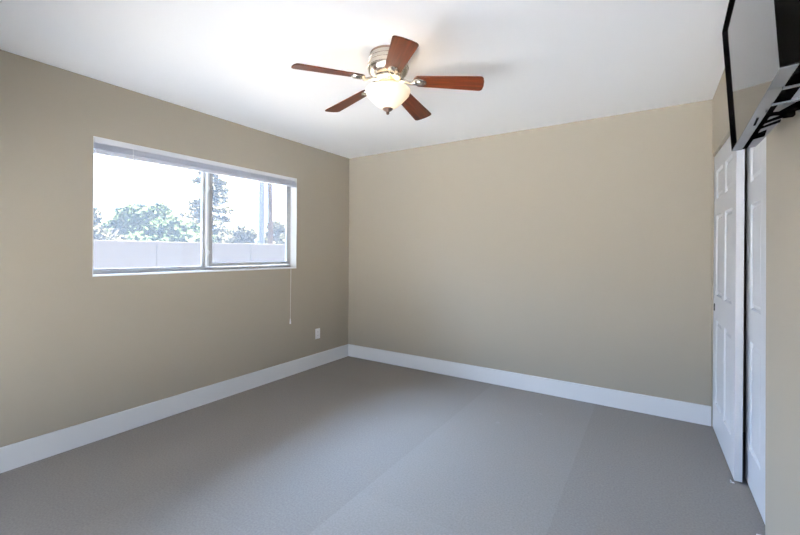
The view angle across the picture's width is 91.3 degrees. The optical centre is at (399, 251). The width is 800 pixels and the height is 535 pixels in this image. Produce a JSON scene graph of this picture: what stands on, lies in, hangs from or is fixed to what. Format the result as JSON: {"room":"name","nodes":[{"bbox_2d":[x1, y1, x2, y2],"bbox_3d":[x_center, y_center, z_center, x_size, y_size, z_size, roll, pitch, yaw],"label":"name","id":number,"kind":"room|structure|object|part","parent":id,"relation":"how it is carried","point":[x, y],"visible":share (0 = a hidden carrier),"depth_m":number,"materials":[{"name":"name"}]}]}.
{"room":"empty bedroom","nodes":[
{"label":"empty bedroom","id":0,"kind":"room"},
{"bbox_2d":[0,50,348,446],"bbox_3d":[-1.905,0.063,3.009,0.150,2.440,4.750,0,0,33],"label":"wall","id":1,"kind":"structure","parent":0,"point":[77,347],"depth_m":2.73,"materials":[{"name":"beige paint"}]},
{"bbox_2d":[0,344,347,472],"bbox_3d":[-1.846,1.210,2.955,0.015,0.147,4.435,0,0,33],"label":"baseboard","id":2,"kind":"structure","parent":1,"relation":"attached to","point":[12,456],"depth_m":2.87,"materials":[{"name":"white wood"}]},
{"bbox_2d":[93,172,290,273],"bbox_3d":[-1.654,-0.300,3.425,0.087,0.931,1.780,0,0,33],"label":"window","id":3,"kind":"structure","parent":1,"relation":"in","point":[206,263],"depth_m":3.39,"materials":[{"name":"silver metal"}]},
{"bbox_3d":[-1.937,0.132,3.041,0.030,0.010,0.807,0,0,33],"label":"rail","id":4,"kind":"part","parent":3,"relation":"part of","materials":[{"name":"silver metal"}]},
{"bbox_2d":[94,137,296,323],"bbox_3d":[-1.583,-0.009,3.379,0.068,1.514,1.777,0,0,33],"label":"window blind","id":5,"kind":"object","parent":3,"relation":"attached to","point":[102,146],"visible":0.97,"depth_m":3.14,"materials":[{"name":"white plastic"}]},
{"bbox_3d":[-1.589,-0.748,3.388,0.044,0.037,1.777,0,0,33],"label":"head rail","id":6,"kind":"part","parent":5,"relation":"part of","materials":[{"name":"white plastic"}]},
{"bbox_3d":[-1.585,-0.678,3.385,0.042,0.041,1.773,0,0,33],"label":"rail","id":7,"kind":"part","parent":5,"relation":"part of","materials":[{"name":"white plastic"}]},
{"bbox_3d":[-1.128,-0.015,4.038,0.010,1.440,0.015,0,0,33],"label":"pull cord","id":8,"kind":"part","parent":5,"relation":"part of","materials":[{"name":"white fabric"}]},
{"bbox_3d":[-1.430,0.122,3.777,0.022,0.034,0.831,0,0,33],"label":"rail","id":9,"kind":"part","parent":3,"relation":"part of","materials":[{"name":"silver metal"}]},
{"bbox_2d":[92,136,296,276],"bbox_3d":[-1.612,-0.296,3.398,0.087,0.947,1.788,0,0,33],"label":"trim","id":10,"kind":"structure","parent":1,"relation":"attached to","point":[294,189],"depth_m":3.77,"materials":[{"name":"white paint"}]},
{"bbox_2d":[315,328,319,338],"bbox_3d":[-0.923,0.926,4.386,0.008,0.116,0.072,0,0,33],"label":"wall outlet","id":11,"kind":"object","parent":1,"relation":"attached to","point":[317,331],"visible":1,"depth_m":4.38,"materials":[{"name":"white plastic"}]},
{"bbox_2d":[0,0,728,158],"bbox_3d":[-0.051,-1.251,1.818,4.550,0.200,4.750,0,0,33],"label":"ceiling","id":12,"kind":"structure","parent":0,"point":[541,63],"depth_m":2.29,"materials":[{"name":"white paint"}]},
{"bbox_2d":[291,35,483,119],"bbox_3d":[-0.070,-0.972,2.311,1.058,0.354,1.048,0,0,33],"label":"ceiling fan","id":13,"kind":"object","parent":12,"relation":"attached to","point":[387,66],"visible":1,"depth_m":2.20,"materials":[{"name":"brown wood"}]},
{"bbox_3d":[-0.071,-0.891,2.282,0.261,0.122,0.261,0,0,33],"label":"lamp shade","id":14,"kind":"part","parent":13,"relation":"part of","materials":[{"name":"white glass"}]},
{"bbox_2d":[0,356,764,534],"bbox_3d":[-0.064,1.349,1.811,4.550,0.120,4.750,0,0,33],"label":"floor","id":15,"kind":"structure","parent":0,"point":[348,445],"depth_m":2.30,"materials":[{"name":"grey carpet"}]},
{"bbox_2d":[348,99,745,431],"bbox_3d":[1.191,0.081,3.746,4.250,2.440,0.150,0,0,33],"label":"wall","id":16,"kind":"structure","parent":0,"point":[580,252],"depth_m":3.53,"materials":[{"name":"beige paint"}]},
{"bbox_2d":[348,344,710,425],"bbox_3d":[0.838,1.226,3.869,3.529,0.147,0.015,0,0,33],"label":"baseboard","id":17,"kind":"structure","parent":16,"relation":"attached to","point":[657,406],"depth_m":3.52,"materials":[{"name":"white wood"}]},
{"bbox_2d":[711,157,713,426],"bbox_3d":[2.369,0.302,2.881,0.111,2.005,0.020,0,0,33],"label":"trim","id":18,"kind":"structure","parent":16,"relation":"attached to","point":[712,157],"depth_m":2.90,"materials":[{"name":"beige paint"}]},
{"bbox_2d":[712,69,799,534],"bbox_3d":[1.169,0.074,1.022,0.110,2.440,4.450,0,0,33],"label":"wall","id":19,"kind":"structure","parent":0,"point":[782,447],"depth_m":1.39,"materials":[{"name":"beige paint"}]},
{"bbox_2d":[712,137,744,481],"bbox_3d":[2.117,0.297,2.536,0.038,1.988,0.820,0,0,32],"label":"door","id":20,"kind":"structure","parent":19,"relation":"in","point":[729,166],"depth_m":2.37,"materials":[{"name":"white paint"}]},
{"bbox_2d":[746,137,765,523],"bbox_3d":[1.762,0.295,1.870,0.035,1.988,0.830,0,0,33],"label":"door","id":21,"kind":"structure","parent":19,"relation":"in","point":[755,156],"depth_m":2.03,"materials":[{"name":"white paint"}]},
{"bbox_2d":[765,100,799,118],"bbox_3d":[1.099,-0.574,1.112,0.108,0.405,0.440,0,0,33],"label":"wall bracket","id":22,"kind":"object","parent":19,"relation":"attached to","point":[791,110],"visible":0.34,"depth_m":1.06,"materials":[{"name":"black metal"}]},
{"bbox_2d":[722,0,799,150],"bbox_3d":[1.062,-0.619,1.147,0.116,0.474,0.824,0,0,35],"label":"television","id":23,"kind":"object","parent":22,"relation":"attached to","point":[761,38],"visible":0.98,"depth_m":1.07,"materials":[{"name":"black plastic"}]},
{"bbox_2d":[749,130,766,140],"bbox_3d":[1.196,-0.387,1.305,0.038,0.005,0.108,-4,-3,35],"label":"vent","id":24,"kind":"object","parent":23,"relation":"attached to","point":[759,134],"depth_m":1.30,"materials":[{"name":"black plastic"}]},
{"bbox_3d":[1.050,-0.386,1.154,0.030,0.003,0.819,-4,-3,35],"label":"trim","id":25,"kind":"part","parent":23,"relation":"part of","materials":[{"name":"metal"}]},
{"bbox_2d":[756,119,780,130],"bbox_3d":[1.136,-0.388,1.202,0.016,0.007,0.091,0,0,1],"label":"vent","id":26,"kind":"object","parent":23,"relation":"attached to","point":[762,125],"depth_m":1.20,"materials":[{"name":"black plastic"}]},
{"bbox_2d":[760,114,786,124],"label":"vent","id":27,"kind":"object","parent":23,"relation":"attached to","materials":[{"name":"grey metal"}]},
{"bbox_2d":[774,86,799,102],"bbox_3d":[0.958,-0.389,0.968,0.032,0.005,0.103,-4,-3,35],"label":"vent","id":28,"kind":"object","parent":23,"relation":"attached to","point":[781,95],"depth_m":0.97,"materials":[{"name":"black plastic"}]},
{"bbox_3d":[0.829,-0.624,0.810,0.078,0.464,0.005,-4,-3,35],"label":"panel","id":29,"kind":"part","parent":23,"relation":"part of","materials":[{"name":"black plastic"}]},
{"bbox_2d":[785,71,799,86],"bbox_3d":[0.891,-0.389,0.877,0.025,0.005,0.080,-4,-3,35],"label":"vent","id":30,"kind":"object","parent":23,"relation":"attached to","point":[792,79],"depth_m":0.88,"materials":[{"name":"black plastic"}]},
{"bbox_3d":[1.183,-0.596,1.225,0.080,0.360,0.024,0,0,33],"label":"tilt rail","id":31,"kind":"part","parent":22,"relation":"part of","materials":[{"name":"black metal"}]},
{"bbox_3d":[-3.611,1.540,18.660,100.000,0.150,100.000,0,0,33],"label":"ground","id":32,"kind":"structure","parent":0,"visible":0},
{"bbox_2d":[93,207,128,240],"bbox_3d":[-12.107,-0.211,15.640,3.270,3.264,2.867,0,0,1],"label":"broadleaf tree","id":33,"kind":"object","parent":32,"relation":"on","point":[99,233],"visible":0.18,"depth_m":15.25,"materials":[{"name":"green plant"}]},
{"bbox_2d":[98,202,216,242],"bbox_3d":[-12.628,-0.599,20.113,5.379,4.053,5.885,0,0,33],"label":"broadleaf tree","id":34,"kind":"object","parent":32,"relation":"on","point":[156,222],"visible":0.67,"depth_m":19.22,"materials":[{"name":"green plant"}]},
{"bbox_2d":[93,240,284,273],"bbox_3d":[-6.842,0.572,13.610,0.210,1.725,40.000,0,0,33],"label":"wall","id":35,"kind":"structure","parent":32,"relation":"on","point":[107,254],"depth_m":12.58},
{"bbox_2d":[179,171,233,240],"bbox_3d":[-14.568,-3.490,30.097,5.234,9.859,5.510,0,0,33],"label":"conifer tree","id":36,"kind":"object","parent":32,"relation":"on","point":[220,196],"visible":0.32,"depth_m":29.37,"materials":[{"name":"green plant"}]},
{"bbox_2d":[216,225,257,243],"bbox_3d":[-10.775,-0.154,25.703,3.266,3.216,3.872,0,0,-24],"label":"broadleaf tree","id":37,"kind":"object","parent":32,"relation":"on","point":[239,234],"visible":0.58,"depth_m":25.02,"materials":[{"name":"green plant"}]},
{"bbox_2d":[258,182,264,243],"bbox_3d":[-7.067,-2.050,19.962,0.292,7.000,0.300,0,0,33],"label":"steel post","id":38,"kind":"object","parent":32,"relation":"on","point":[261,184],"visible":0.32,"depth_m":19.85,"materials":[{"name":"grey"}]},
{"bbox_2d":[268,183,272,243],"bbox_3d":[-7.986,-2.545,24.037,0.443,8.005,0.340,0,0,33],"label":"utility pole","id":39,"kind":"object","parent":32,"relation":"on","point":[270,199],"visible":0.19,"depth_m":23.91,"materials":[{"name":"brown wood"}]},
{"bbox_2d":[256,220,285,244],"bbox_3d":[-8.874,-0.407,29.133,3.637,3.756,4.016,0,0,33],"label":"broadleaf tree","id":40,"kind":"object","parent":32,"relation":"on","point":[279,228],"visible":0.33,"depth_m":28.24,"materials":[{"name":"green plant"}]}
]}

